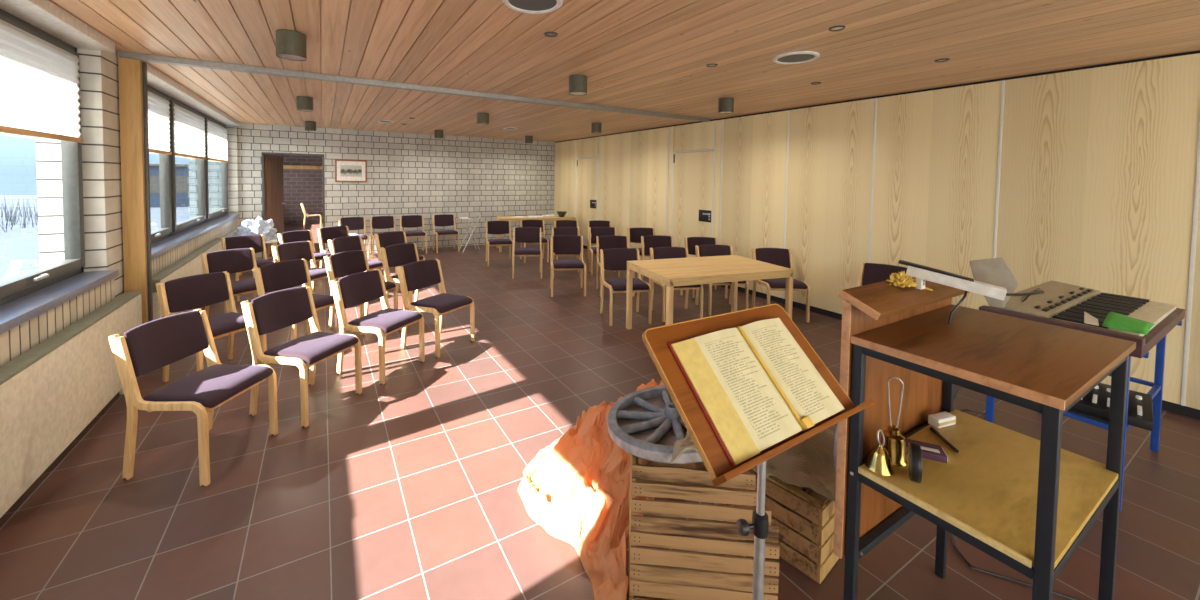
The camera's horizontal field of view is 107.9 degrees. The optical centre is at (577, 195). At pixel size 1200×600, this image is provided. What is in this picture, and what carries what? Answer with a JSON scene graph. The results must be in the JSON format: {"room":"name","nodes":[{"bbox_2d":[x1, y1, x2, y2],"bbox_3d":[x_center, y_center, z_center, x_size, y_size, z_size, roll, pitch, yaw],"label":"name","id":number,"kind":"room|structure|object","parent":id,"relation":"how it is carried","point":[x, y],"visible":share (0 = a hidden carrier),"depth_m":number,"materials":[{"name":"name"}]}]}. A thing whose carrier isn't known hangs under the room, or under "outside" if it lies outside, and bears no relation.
{"room":"house of worship","nodes":[
{"label":"house of worship","id":0,"kind":"room"},
{"bbox_2d":[35,48,123,297],"bbox_3d":[-3.813,0.207,3.389,0.340,2.750,0.440,-1,3,-30],"label":"wall pier","id":1,"kind":"object","parent":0,"point":[99,81],"visible":0.21,"depth_m":3.24,"materials":[{"name":"white brick"}]},
{"bbox_2d":[189,125,221,217],"bbox_3d":[-6.873,-0.238,8.109,0.455,3.400,0.375,-1,3,-30],"label":"wall","id":2,"kind":"structure","parent":0,"point":[214,167],"depth_m":7.98,"materials":[{"name":"brick"}]},
{"bbox_2d":[223,125,238,245],"bbox_3d":[-3.326,0.228,2.597,0.380,2.780,13.020,-1,3,-30],"label":"wall","id":3,"kind":"structure","parent":0,"point":[233,177],"depth_m":8.15,"materials":[{"name":"white brick"}]},
{"bbox_2d":[0,9,84,304],"bbox_3d":[-2.801,-0.183,1.738,0.125,1.640,3.400,-1,3,-30],"label":"window","id":4,"kind":"structure","parent":3,"relation":"in","point":[40,97],"depth_m":2.76,"materials":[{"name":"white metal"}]},
{"bbox_2d":[0,19,81,137],"bbox_3d":[-3.170,-0.670,2.439,0.014,0.581,1.610,-1,3,-30],"label":"blind","id":5,"kind":"object","parent":4,"relation":"attached to","point":[40,90],"depth_m":2.66,"materials":[{"name":"white"}]},
{"bbox_2d":[0,0,115,51],"bbox_3d":[-2.791,-1.062,1.703,0.420,0.120,3.400,-1,3,-30],"label":"trim","id":6,"kind":"structure","parent":3,"relation":"attached to","point":[44,15],"depth_m":2.68,"materials":[{"name":"white paint"}]},
{"bbox_2d":[0,217,237,366],"bbox_3d":[-4.263,0.685,4.214,0.370,0.220,9.080,-1,3,-30],"label":"wall","id":7,"kind":"structure","parent":3,"relation":"attached to","point":[18,340],"depth_m":2.77,"materials":[{"name":"wood"}]},
{"bbox_2d":[0,270,118,333],"bbox_3d":[-2.739,0.661,1.813,0.215,0.050,3.400,-1,3,-30],"label":"window sill","id":8,"kind":"structure","parent":7,"relation":"attached to","point":[14,313],"depth_m":2.58,"materials":[{"name":"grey stone"}]},
{"bbox_2d":[151,213,239,258],"bbox_3d":[-5.143,0.473,5.916,0.215,0.050,5.240,-1,3,-30],"label":"window sill","id":9,"kind":"structure","parent":7,"relation":"attached to","point":[163,246],"depth_m":5.21,"materials":[{"name":"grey stone"}]},
{"bbox_2d":[118,57,147,323],"bbox_3d":[-3.662,0.160,3.615,0.130,2.630,0.120,-1,3,-30],"label":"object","id":10,"kind":"structure","parent":3,"relation":"attached to","point":[130,78],"depth_m":3.56,"materials":[{"name":"brown wood"}]},
{"bbox_2d":[142,62,152,321],"bbox_3d":[-3.600,0.189,3.658,0.020,2.570,0.040,-1,3,-30],"label":"trim","id":11,"kind":"structure","parent":3,"relation":"attached to","point":[144,65],"depth_m":3.64,"materials":[{"name":"brown metal"}]},
{"bbox_2d":[147,85,228,243],"bbox_3d":[-5.205,-0.370,5.841,0.125,1.640,5.240,-1,3,-30],"label":"window","id":12,"kind":"structure","parent":3,"relation":"in","point":[190,138],"depth_m":5.39,"materials":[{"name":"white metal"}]},
{"bbox_2d":[148,91,170,150],"bbox_3d":[-4.274,-0.756,4.322,0.014,0.581,1.540,-1,3,-30],"label":"blind","id":13,"kind":"object","parent":12,"relation":"attached to","point":[158,104],"depth_m":4.65,"materials":[{"name":"white"}]},
{"bbox_2d":[173,104,205,156],"bbox_3d":[-5.150,-0.824,5.818,0.014,0.581,1.550,-1,3,-30],"label":"blind","id":14,"kind":"object","parent":12,"relation":"attached to","point":[189,134],"depth_m":5.66,"materials":[{"name":"white"}]},
{"bbox_2d":[207,120,227,159],"bbox_3d":[-6.041,-0.893,7.340,0.014,0.581,1.600,-1,3,-30],"label":"blind","id":15,"kind":"object","parent":12,"relation":"attached to","point":[217,133],"depth_m":7.21,"materials":[{"name":"white"}]},
{"bbox_2d":[145,62,238,125],"bbox_3d":[-5.196,-1.250,5.807,0.420,0.120,5.240,-1,3,-30],"label":"trim","id":16,"kind":"structure","parent":3,"relation":"attached to","point":[156,79],"depth_m":5.12,"materials":[{"name":"white paint"}]},
{"bbox_2d":[117,50,709,121],"bbox_3d":[-0.812,-1.157,5.178,6.650,0.062,0.084,-1,3,-30],"label":"trim","id":17,"kind":"structure","parent":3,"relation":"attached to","point":[153,58],"depth_m":4.39,"materials":[{"name":"metal"}]},
{"bbox_2d":[267,223,322,258],"bbox_3d":[-7.348,1.155,12.369,5.000,0.120,7.340,-1,3,-30],"label":"floor","id":18,"kind":"structure","parent":0,"point":[312,227],"depth_m":13.48,"materials":[{"name":"tile"}]},
{"bbox_2d":[268,155,322,223],"bbox_3d":[-9.030,-0.486,15.217,5.000,3.100,0.200,-1,3,-30],"label":"wall","id":19,"kind":"structure","parent":0,"point":[305,186],"depth_m":14.89,"materials":[{"name":"brick"}]},
{"bbox_2d":[238,123,555,259],"bbox_3d":[-3.745,-0.085,10.027,7.470,2.830,0.240,-1,3,-30],"label":"wall","id":20,"kind":"structure","parent":0,"point":[426,175],"depth_m":9.96,"materials":[{"name":"white brick"}]},
{"bbox_2d":[265,155,284,256],"bbox_3d":[-6.326,0.205,9.156,0.101,2.030,0.960,0,2,-17],"label":"door","id":21,"kind":"structure","parent":20,"relation":"in","point":[274,198],"depth_m":9.08,"materials":[{"name":"brown wood"}]},
{"bbox_2d":[261,152,324,249],"bbox_3d":[-5.748,0.203,8.866,1.055,2.090,0.262,-1,3,-30],"label":"trim","id":22,"kind":"structure","parent":20,"relation":"attached to","point":[263,154],"depth_m":8.64,"materials":[{"name":"wood"}]},
{"bbox_2d":[335,159,366,181],"bbox_3d":[-4.794,-0.509,9.239,0.600,0.470,0.023,-1,3,-30],"label":"framed picture","id":23,"kind":"object","parent":20,"relation":"attached to","point":[345,170],"visible":1,"depth_m":9.24,"materials":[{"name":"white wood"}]},
{"bbox_2d":[340,165,361,176],"bbox_3d":[-4.794,-0.511,9.239,0.400,0.235,0.001,-1,3,-30],"label":"print","id":24,"kind":"object","parent":23,"relation":"attached to","point":[345,170],"depth_m":9.24},
{"bbox_2d":[0,240,1199,599],"bbox_3d":[-0.407,1.555,4.252,7.570,0.120,13.220,-1,3,-30],"label":"floor","id":25,"kind":"structure","parent":0,"point":[405,487],"depth_m":2.37,"materials":[{"name":"tile"}]},
{"bbox_2d":[0,291,141,517],"bbox_3d":[-2.765,1.185,2.168,0.100,0.715,3.246,-1,3,-30],"label":"wall panel","id":26,"kind":"object","parent":25,"relation":"on","point":[50,392],"visible":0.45,"depth_m":2.37,"materials":[{"name":"paint"}]},
{"bbox_2d":[152,238,224,319],"bbox_3d":[-4.546,1.046,5.207,0.100,0.715,3.096,-1,3,-30],"label":"wall panel","id":27,"kind":"object","parent":25,"relation":"on","point":[191,264],"visible":0.29,"depth_m":4.58,"materials":[{"name":"beige metal"}]},
{"bbox_2d":[108,309,277,486],"bbox_3d":[-2.221,1.138,2.570,0.573,0.797,0.496,1,2,6],"label":"chair","id":28,"kind":"object","parent":25,"relation":"on","point":[145,348],"visible":1,"depth_m":2.47,"materials":[{"name":"fabric"}]},
{"bbox_2d":[156,271,266,381],"bbox_3d":[-3.015,1.088,3.610,0.573,0.797,0.490,2,2,22],"label":"chair","id":29,"kind":"object","parent":25,"relation":"on","point":[201,290],"visible":0.57,"depth_m":3.63,"materials":[{"name":"fabric"}]},
{"bbox_2d":[200,248,274,316],"bbox_3d":[-3.767,1.030,4.864,0.573,0.797,0.490,2,2,29],"label":"chair","id":30,"kind":"object","parent":25,"relation":"on","point":[231,261],"visible":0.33,"depth_m":4.90,"materials":[{"name":"fabric"}]},
{"bbox_2d":[221,234,273,300],"bbox_3d":[-4.522,0.976,6.028,0.573,0.797,0.490,2,3,35],"label":"chair","id":31,"kind":"object","parent":25,"relation":"on","point":[257,242],"visible":0.52,"depth_m":6.13,"materials":[{"name":"fabric"}]},
{"bbox_2d":[239,239,277,274],"bbox_3d":[-5.562,1.035,7.576,0.540,0.530,0.760,-1,3,-38],"label":"table","id":32,"kind":"object","parent":25,"relation":"on","point":[273,242],"visible":0.25,"depth_m":7.44,"materials":[{"name":"white paint"}]},
{"bbox_2d":[234,216,277,241],"bbox_3d":[-5.545,0.567,7.546,0.848,0.410,0.612,3,3,44],"label":"plastic bundle","id":33,"kind":"object","parent":32,"relation":"on","point":[258,226],"visible":0.88,"depth_m":7.35,"materials":[{"name":"white"}]},
{"bbox_2d":[253,259,339,342],"bbox_3d":[-2.716,1.067,4.248,0.573,0.797,0.490,2,2,22],"label":"chair","id":34,"kind":"object","parent":25,"relation":"on","point":[281,275],"visible":0.47,"depth_m":4.29,"materials":[{"name":"fabric"}]},
{"bbox_2d":[241,285,361,426],"bbox_3d":[-1.982,1.118,3.166,0.573,0.797,0.496,1,2,17],"label":"chair","id":35,"kind":"object","parent":25,"relation":"on","point":[277,310],"visible":0.99,"depth_m":3.10,"materials":[{"name":"fabric"}]},
{"bbox_2d":[278,230,330,262],"bbox_3d":[-4.129,0.958,6.640,0.573,0.797,0.490,2,2,22],"label":"chair","id":36,"kind":"object","parent":25,"relation":"on","point":[300,235],"visible":0.35,"depth_m":6.68,"materials":[{"name":"fabric"}]},
{"bbox_2d":[271,241,339,291],"bbox_3d":[-3.418,1.011,5.500,0.573,0.797,0.490,2,2,20],"label":"chair","id":37,"kind":"object","parent":25,"relation":"on","point":[301,249],"visible":0.42,"depth_m":5.55,"materials":[{"name":"fabric"}]},
{"bbox_2d":[317,226,364,267],"bbox_3d":[-3.927,0.938,7.252,0.573,0.797,0.490,2,3,32],"label":"chair","id":38,"kind":"object","parent":25,"relation":"on","point":[325,234],"visible":0.36,"depth_m":7.28,"materials":[{"name":"fabric"}]},
{"bbox_2d":[338,217,368,257],"bbox_3d":[-4.550,0.868,8.869,0.490,0.797,0.573,-1,3,-34],"label":"chair","id":39,"kind":"object","parent":25,"relation":"on","point":[353,223],"visible":0.5,"depth_m":9.05,"materials":[{"name":"fabric"}]},
{"bbox_2d":[328,235,384,280],"bbox_3d":[-3.052,0.994,6.067,0.573,0.797,0.490,2,2,22],"label":"chair","id":40,"kind":"object","parent":25,"relation":"on","point":[348,243],"visible":0.36,"depth_m":6.10,"materials":[{"name":"fabric"}]},
{"bbox_2d":[324,249,397,334],"bbox_3d":[-2.403,1.048,4.860,0.573,0.797,0.490,2,2,22],"label":"chair","id":41,"kind":"object","parent":25,"relation":"on","point":[342,264],"visible":0.45,"depth_m":4.91,"materials":[{"name":"fabric"}]},
{"bbox_2d":[330,269,424,384],"bbox_3d":[-1.720,1.098,3.781,0.573,0.797,0.496,2,2,21],"label":"chair","id":42,"kind":"object","parent":25,"relation":"on","point":[355,289],"visible":1,"depth_m":3.71,"materials":[{"name":"fabric"}]},
{"bbox_2d":[370,216,395,257],"bbox_3d":[-4.076,0.862,9.192,0.490,0.797,0.573,-1,3,-30],"label":"chair","id":43,"kind":"object","parent":25,"relation":"on","point":[377,222],"visible":0.57,"depth_m":9.34,"materials":[{"name":"fabric"}]},
{"bbox_2d":[374,231,424,290],"bbox_3d":[-2.702,0.977,6.636,0.573,0.797,0.490,2,3,33],"label":"chair","id":44,"kind":"object","parent":25,"relation":"on","point":[385,239],"visible":0.38,"depth_m":6.68,"materials":[{"name":"fabric"}]},
{"bbox_2d":[380,243,439,310],"bbox_3d":[-2.063,1.031,5.430,0.573,0.797,0.490,2,2,30],"label":"chair","id":45,"kind":"object","parent":25,"relation":"on","point":[395,255],"visible":0.47,"depth_m":5.48,"materials":[{"name":"fabric"}]},
{"bbox_2d":[400,215,426,253],"bbox_3d":[-3.575,0.858,9.486,0.490,0.797,0.573,0,2,-28],"label":"chair","id":46,"kind":"object","parent":25,"relation":"on","point":[408,221],"visible":0.76,"depth_m":9.63,"materials":[{"name":"fabric"}]},
{"bbox_2d":[396,259,474,357],"bbox_3d":[-1.401,1.082,4.327,0.573,0.797,0.496,2,2,29],"label":"chair","id":47,"kind":"object","parent":25,"relation":"on","point":[416,275],"visible":0.99,"depth_m":4.28,"materials":[{"name":"fabric"}]},
{"bbox_2d":[432,214,458,252],"bbox_3d":[-2.963,0.854,9.798,0.490,0.797,0.573,0,2,-27],"label":"chair","id":48,"kind":"object","parent":25,"relation":"on","point":[443,219],"visible":1,"depth_m":9.88,"materials":[{"name":"fabric"}]},
{"bbox_2d":[459,214,480,252],"bbox_3d":[-2.428,0.853,9.821,0.423,0.818,0.346,-1,3,-30],"label":"folding stand","id":49,"kind":"object","parent":25,"relation":"on","point":[464,218],"visible":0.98,"depth_m":9.79,"materials":[{"name":"metal"}]},
{"bbox_2d":[486,221,512,265],"bbox_3d":[-1.524,0.922,8.495,0.490,0.797,0.573,0,2,-16],"label":"chair","id":50,"kind":"object","parent":25,"relation":"on","point":[494,227],"visible":0.95,"depth_m":8.64,"materials":[{"name":"fabric"}]},
{"bbox_2d":[512,227,542,278],"bbox_3d":[-0.857,0.971,7.441,0.490,0.797,0.573,0,2,-7],"label":"chair","id":51,"kind":"object","parent":25,"relation":"on","point":[520,234],"visible":1,"depth_m":7.60,"materials":[{"name":"fabric"}]},
{"bbox_2d":[520,220,548,262],"bbox_3d":[-0.876,0.919,8.793,0.490,0.797,0.573,0,2,-16],"label":"chair","id":52,"kind":"object","parent":25,"relation":"on","point":[523,223],"visible":0.71,"depth_m":8.95,"materials":[{"name":"fabric"}]},
{"bbox_2d":[496,215,575,251],"bbox_3d":[-0.979,0.886,10.196,1.750,0.750,0.620,0,2,-16],"label":"side table","id":53,"kind":"object","parent":25,"relation":"on","point":[567,217],"visible":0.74,"depth_m":9.94,"materials":[{"name":"brown wood"}]},
{"bbox_2d":[554,220,577,259],"bbox_3d":[-0.207,0.928,8.792,0.490,0.797,0.573,0,2,-8],"label":"chair","id":54,"kind":"object","parent":25,"relation":"on","point":[559,223],"visible":0.27,"depth_m":9.01,"materials":[{"name":"fabric"}]},
{"bbox_2d":[552,227,580,277],"bbox_3d":[-0.194,0.977,7.520,0.490,0.797,0.573,1,2,-5],"label":"chair","id":55,"kind":"object","parent":25,"relation":"on","point":[557,230],"visible":0.52,"depth_m":7.71,"materials":[{"name":"fabric"}]},
{"bbox_2d":[550,235,585,296],"bbox_3d":[-0.146,1.020,6.390,0.490,0.797,0.573,1,2,-5],"label":"chair","id":56,"kind":"object","parent":25,"relation":"on","point":[566,244],"visible":1,"depth_m":6.55,"materials":[{"name":"fabric"}]},
{"bbox_2d":[518,396,654,599],"bbox_3d":[0.123,1.316,2.151,0.638,0.526,1.162,-1,3,-30],"label":"cloth","id":57,"kind":"object","parent":25,"relation":"on","point":[576,487],"visible":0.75,"depth_m":2.05,"materials":[{"name":"fabric"}]},
{"bbox_2d":[587,220,610,258],"bbox_3d":[0.455,0.936,8.822,0.490,0.797,0.573,1,2,-2],"label":"chair","id":58,"kind":"object","parent":25,"relation":"on","point":[595,223],"visible":0.42,"depth_m":9.02,"materials":[{"name":"fabric"}]},
{"bbox_2d":[589,227,619,276],"bbox_3d":[0.462,0.981,7.631,0.490,0.797,0.573,1,2,-3],"label":"chair","id":59,"kind":"object","parent":25,"relation":"on","point":[593,231],"visible":0.61,"depth_m":7.81,"materials":[{"name":"fabric"}]},
{"bbox_2d":[596,235,634,296],"bbox_3d":[0.546,1.028,6.427,0.490,0.797,0.573,1,2,-4],"label":"chair","id":60,"kind":"object","parent":25,"relation":"on","point":[611,241],"visible":0.46,"depth_m":6.62,"materials":[{"name":"fabric"}]},
{"bbox_2d":[600,248,651,325],"bbox_3d":[0.562,1.074,5.221,0.490,0.797,0.573,0,2,-10],"label":"chair","id":61,"kind":"object","parent":25,"relation":"on","point":[615,259],"visible":0.92,"depth_m":5.34,"materials":[{"name":"fabric"}]},
{"bbox_2d":[627,228,654,255],"bbox_3d":[1.151,0.992,7.578,0.490,0.797,0.573,1,2,-5],"label":"chair","id":62,"kind":"object","parent":25,"relation":"on","point":[635,233],"visible":0.29,"depth_m":7.77,"materials":[{"name":"fabric"}]},
{"bbox_2d":[641,235,682,294],"bbox_3d":[1.244,1.034,6.510,0.490,0.797,0.573,1,2,-5],"label":"chair","id":63,"kind":"object","parent":25,"relation":"on","point":[653,241],"visible":0.35,"depth_m":6.71,"materials":[{"name":"fabric"}]},
{"bbox_2d":[650,247,702,321],"bbox_3d":[1.202,1.076,5.379,0.490,0.797,0.573,0,2,-8],"label":"chair","id":64,"kind":"object","parent":25,"relation":"on","point":[659,252],"visible":0.47,"depth_m":5.54,"materials":[{"name":"brown wood"}]},
{"bbox_2d":[628,454,778,599],"bbox_3d":[0.468,1.293,1.695,0.525,0.620,0.249,1,2,6],"label":"wooden crate","id":65,"kind":"object","parent":25,"relation":"on","point":[732,580],"visible":0.89,"depth_m":1.58,"materials":[{"name":"brown wood"}]},
{"bbox_2d":[607,385,701,463],"bbox_3d":[0.400,0.926,1.808,0.553,0.116,0.554,1,2,13],"label":"wheel","id":66,"kind":"object","parent":65,"relation":"on","point":[646,423],"visible":0.59,"depth_m":1.75,"materials":[{"name":"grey wood"}]},
{"bbox_2d":[637,457,706,469],"bbox_3d":[0.418,1.000,1.696,0.376,0.038,0.211,1,2,6],"label":"cloth","id":67,"kind":"object","parent":65,"relation":"on","point":[698,465],"visible":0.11,"depth_m":1.62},
{"bbox_2d":[684,237,727,298],"bbox_3d":[1.866,1.046,6.399,0.490,0.797,0.573,1,2,0],"label":"chair","id":68,"kind":"object","parent":25,"relation":"on","point":[690,243],"visible":0.36,"depth_m":6.60,"materials":[{"name":"fabric"}]},
{"bbox_2d":[626,255,793,328],"bbox_3d":[1.380,1.125,4.676,1.470,0.755,0.890,0,2,-19],"label":"wooden table","id":69,"kind":"object","parent":25,"relation":"on","point":[672,272],"visible":0.82,"depth_m":4.49,"materials":[{"name":"brown wood"}]},
{"bbox_2d":[695,245,748,315],"bbox_3d":[1.840,1.076,5.622,0.490,0.797,0.573,1,2,-4],"label":"chair","id":70,"kind":"object","parent":25,"relation":"on","point":[702,250],"visible":0.45,"depth_m":5.80,"materials":[{"name":"fabric"}]},
{"bbox_2d":[642,304,873,599],"bbox_3d":[0.448,0.968,1.108,0.602,1.305,0.524,-1,3,-30],"label":"music stand","id":71,"kind":"object","parent":25,"relation":"on","point":[718,466],"visible":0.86,"depth_m":1.05,"materials":[{"name":"orange wood"}]},
{"bbox_2d":[667,318,843,466],"bbox_3d":[0.438,0.443,1.055,0.435,0.205,0.220,-1,3,-30],"label":"open book","id":72,"kind":"object","parent":71,"relation":"on","point":[756,388],"visible":1,"depth_m":1.01,"materials":[{"name":"paper"}]},
{"bbox_2d":[714,468,838,583],"bbox_3d":[0.995,1.427,2.106,0.401,0.332,0.500,-1,3,-39],"label":"wooden crate","id":73,"kind":"object","parent":25,"relation":"on","point":[809,504],"visible":0.37,"depth_m":1.85,"materials":[{"name":"brown wood"}]},
{"bbox_2d":[670,428,835,501],"bbox_3d":[0.709,1.050,1.936,1.127,0.395,0.694,-1,3,-30],"label":"burlap cloth","id":74,"kind":"object","parent":73,"relation":"on","point":[809,463],"visible":0.12,"depth_m":1.93,"materials":[{"name":"fabric"}]},
{"bbox_2d":[751,248,809,322],"bbox_3d":[2.492,1.093,5.402,0.490,0.797,0.573,1,2,1],"label":"chair","id":75,"kind":"object","parent":25,"relation":"on","point":[782,257],"visible":0.65,"depth_m":5.56,"materials":[{"name":"fabric"}]},
{"bbox_2d":[858,262,906,285],"bbox_3d":[3.079,1.137,4.428,0.573,0.797,0.490,-1,3,-42],"label":"chair","id":76,"kind":"object","parent":25,"relation":"on","point":[870,273],"visible":0.17,"depth_m":4.64,"materials":[{"name":"fabric"}]},
{"bbox_2d":[833,277,1135,599],"bbox_3d":[1.348,0.975,1.474,0.790,1.296,0.527,-1,3,-30],"label":"lectern","id":77,"kind":"object","parent":25,"relation":"on","point":[1027,503],"visible":0.93,"depth_m":1.42,"materials":[{"name":"wood"}]},
{"bbox_2d":[865,429,894,475],"bbox_3d":[0.994,0.835,1.433,0.080,0.126,0.080,-1,3,-30],"label":"bell","id":78,"kind":"object","parent":77,"relation":"on","point":[878,461],"visible":1,"depth_m":1.42,"materials":[{"name":"gold metal"}]},
{"bbox_2d":[881,377,907,466],"bbox_3d":[1.072,0.755,1.477,0.084,0.285,0.084,2,3,35],"label":"bell","id":79,"kind":"object","parent":77,"relation":"on","point":[895,443],"visible":0.87,"depth_m":1.46,"materials":[{"name":"gold metal"}]},
{"bbox_2d":[886,270,917,287],"bbox_3d":[1.189,0.305,1.606,0.162,0.052,0.087,-1,3,-30],"label":"dried flowers","id":80,"kind":"object","parent":77,"relation":"on","point":[900,279],"visible":0.98,"depth_m":1.59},
{"bbox_2d":[908,441,921,482],"bbox_3d":[1.067,0.845,1.381,0.024,0.113,0.113,2,3,32],"label":"tape roll","id":81,"kind":"object","parent":77,"relation":"on","point":[914,449],"visible":1,"depth_m":1.35,"materials":[{"name":"black plastic"}]},
{"bbox_2d":[905,438,947,462],"bbox_3d":[1.205,0.887,1.518,0.116,0.023,0.070,2,2,25],"label":"matchbox","id":82,"kind":"object","parent":77,"relation":"on","point":[934,452],"visible":0.72,"depth_m":1.49,"materials":[{"name":"cardboard"}]},
{"bbox_2d":[928,411,955,427],"bbox_3d":[1.422,0.876,1.702,0.100,0.035,0.041,0,2,-18],"label":"box","id":83,"kind":"object","parent":77,"relation":"on","point":[942,419],"visible":1,"depth_m":1.69,"materials":[{"name":"paper"}]},
{"bbox_2d":[898,258,1044,324],"bbox_3d":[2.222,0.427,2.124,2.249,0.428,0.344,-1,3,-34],"label":"reading lamp","id":84,"kind":"object","parent":77,"relation":"attached to","point":[994,280],"visible":1,"depth_m":1.55,"materials":[{"name":"metal"}]},
{"bbox_2d":[860,409,1117,568],"bbox_3d":[1.364,0.912,1.443,0.743,0.018,0.438,-1,3,-30],"label":"shelf","id":85,"kind":"object","parent":77,"relation":"attached to","point":[986,492],"depth_m":1.35,"materials":[{"name":"wood"}]},
{"bbox_2d":[853,304,1135,408],"bbox_3d":[1.370,0.486,1.440,0.778,0.023,0.484,-1,3,-30],"label":"countertop","id":86,"kind":"structure","parent":77,"relation":"on","point":[1063,363],"depth_m":1.37,"materials":[{"name":"brown wood"}]},
{"bbox_2d":[950,533,1080,599],"bbox_3d":[1.976,1.600,2.084,0.650,0.012,1.035,0,2,-13],"label":"power cable","id":87,"kind":"object","parent":25,"relation":"on","point":[951,535],"visible":0.42,"depth_m":1.84,"materials":[{"name":"black plastic"}]},
{"bbox_2d":[985,321,1181,511],"bbox_3d":[3.085,1.179,2.665,1.032,0.844,0.586,-1,3,-30],"label":"keyboard stand","id":88,"kind":"object","parent":25,"relation":"on","point":[1156,391],"visible":0.22,"depth_m":2.66,"materials":[{"name":"blue metal"}]},
{"bbox_2d":[979,280,1184,357],"bbox_3d":[3.067,0.699,2.639,1.290,0.115,0.597,-1,3,-30],"label":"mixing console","id":89,"kind":"object","parent":88,"relation":"on","point":[1061,304],"visible":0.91,"depth_m":2.54,"materials":[{"name":"beige plastic"}]},
{"bbox_2d":[1102,312,1154,334],"bbox_3d":[2.800,0.644,2.215,0.220,0.051,0.140,-1,3,-30],"label":"paper","id":90,"kind":"object","parent":89,"relation":"on","point":[1114,320],"visible":1,"depth_m":2.20,"materials":[{"name":"paper"}]},
{"bbox_2d":[1071,383,1153,430],"bbox_3d":[2.874,1.125,2.431,0.340,0.088,0.400,-1,3,-38],"label":"mixer","id":91,"kind":"object","parent":88,"relation":"on","point":[1096,402],"visible":0.34,"depth_m":2.33,"materials":[{"name":"black plastic"}]},
{"bbox_2d":[49,0,1199,141],"bbox_3d":[-0.484,-1.234,4.149,7.501,0.200,13.140,-1,3,-30],"label":"ceiling","id":92,"kind":"structure","parent":0,"point":[645,55],"depth_m":3.24,"materials":[{"name":"brown wood"}]},
{"bbox_2d":[276,29,306,60],"bbox_3d":[-1.968,-1.027,2.999,0.176,0.163,0.176,-1,3,-30],"label":"ceiling lamp","id":93,"kind":"object","parent":92,"relation":"attached to","point":[290,44],"visible":1,"depth_m":2.93,"materials":[{"name":"green metal"}]},
{"bbox_2d":[297,96,312,111],"bbox_3d":[-3.402,-1.139,5.447,0.176,0.163,0.176,-1,3,-30],"label":"ceiling lamp","id":94,"kind":"object","parent":92,"relation":"attached to","point":[304,103],"visible":1,"depth_m":5.38,"materials":[{"name":"green metal"}]},
{"bbox_2d":[477,112,488,124],"bbox_3d":[-1.431,-1.156,6.602,0.176,0.163,0.176,-1,3,-30],"label":"ceiling lamp","id":95,"kind":"object","parent":92,"relation":"attached to","point":[482,117],"visible":1,"depth_m":6.53,"materials":[{"name":"green metal"}]},
{"bbox_2d":[502,0,562,13],"bbox_3d":[-0.246,-1.056,2.383,0.330,0.016,0.330,-1,3,-30],"label":"ceiling speaker","id":96,"kind":"object","parent":92,"relation":"attached to","point":[524,6],"visible":1,"depth_m":2.43,"materials":[{"name":"white paint"}]},
{"bbox_2d":[508,0,556,10],"bbox_3d":[-0.246,-1.055,2.383,0.270,0.004,0.270,-1,3,-30],"label":"grille","id":97,"kind":"object","parent":96,"relation":"attached to","point":[517,5],"depth_m":2.43,"materials":[{"name":"grey"}]},
{"bbox_2d":[569,75,586,95],"bbox_3d":[0.004,-1.045,4.153,0.176,0.163,0.176,-1,3,-30],"label":"ceiling lamp","id":98,"kind":"object","parent":92,"relation":"attached to","point":[577,83],"visible":1,"depth_m":4.08,"materials":[{"name":"green metal"}]},
{"bbox_2d":[718,98,733,113],"bbox_3d":[1.764,-1.060,5.184,0.176,0.163,0.176,-1,3,-30],"label":"ceiling lamp","id":99,"kind":"object","parent":92,"relation":"attached to","point":[725,105],"visible":1,"depth_m":5.11,"materials":[{"name":"green metal"}]},
{"bbox_2d":[773,51,819,63],"bbox_3d":[1.703,-1.069,3.408,0.330,0.016,0.330,-1,3,-30],"label":"ceiling speaker","id":100,"kind":"object","parent":92,"relation":"attached to","point":[797,57],"visible":1,"depth_m":3.38,"materials":[{"name":"white paint"}]},
{"bbox_2d":[777,54,814,62],"bbox_3d":[1.703,-1.068,3.408,0.270,0.004,0.270,-1,3,-30],"label":"grille","id":101,"kind":"object","parent":100,"relation":"attached to","point":[788,58],"depth_m":3.41,"materials":[{"name":"grey"}]},
{"bbox_2d":[554,50,1199,409],"bbox_3d":[2.760,0.148,6.159,0.256,2.830,13.020,-1,3,-30],"label":"wall","id":102,"kind":"structure","parent":0,"point":[1089,176],"depth_m":4.17,"materials":[{"name":"brown wood"}]},
{"bbox_2d":[576,157,597,246],"bbox_3d":[0.218,0.156,10.276,0.050,2.085,0.943,-1,3,-30],"label":"door","id":103,"kind":"structure","parent":102,"relation":"in","point":[587,169],"depth_m":10.28,"materials":[{"name":"brown wood"}]},
{"bbox_2d":[671,149,714,256],"bbox_3d":[1.930,0.289,7.355,0.050,2.085,0.948,-1,3,-30],"label":"door","id":104,"kind":"structure","parent":102,"relation":"in","point":[693,171],"depth_m":7.33,"materials":[{"name":"brown wood"}]},
{"bbox_2d":[583,245,1199,419],"bbox_3d":[2.664,1.428,6.161,0.038,0.070,13.020,-1,3,-30],"label":"baseboard","id":105,"kind":"structure","parent":102,"relation":"attached to","point":[1194,413],"depth_m":5.33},
{"label":"outside","id":106,"kind":"structure","parent":0,"visible":0},
{"bbox_2d":[0,195,189,280],"bbox_3d":[-31.806,1.756,-6.956,58.050,0.200,80.000,-1,3,-30],"label":"ground","id":107,"kind":"structure","parent":106,"point":[19,247],"depth_m":12.09,"materials":[{"name":"white"}]},
{"bbox_2d":[0,191,37,231],"bbox_3d":[-15.926,0.945,3.463,8.320,1.150,30.320,-1,3,-30],"label":"grass","id":108,"kind":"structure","parent":107,"relation":"on","point":[13,219],"depth_m":15.05,"materials":[{"name":"plant"}]},
{"bbox_2d":[149,163,189,207],"bbox_3d":[-24.129,-0.633,26.366,2.600,2.350,8.400,-1,3,-38],"label":"building","id":109,"kind":"structure","parent":107,"relation":"on","point":[181,170],"depth_m":23.35,"materials":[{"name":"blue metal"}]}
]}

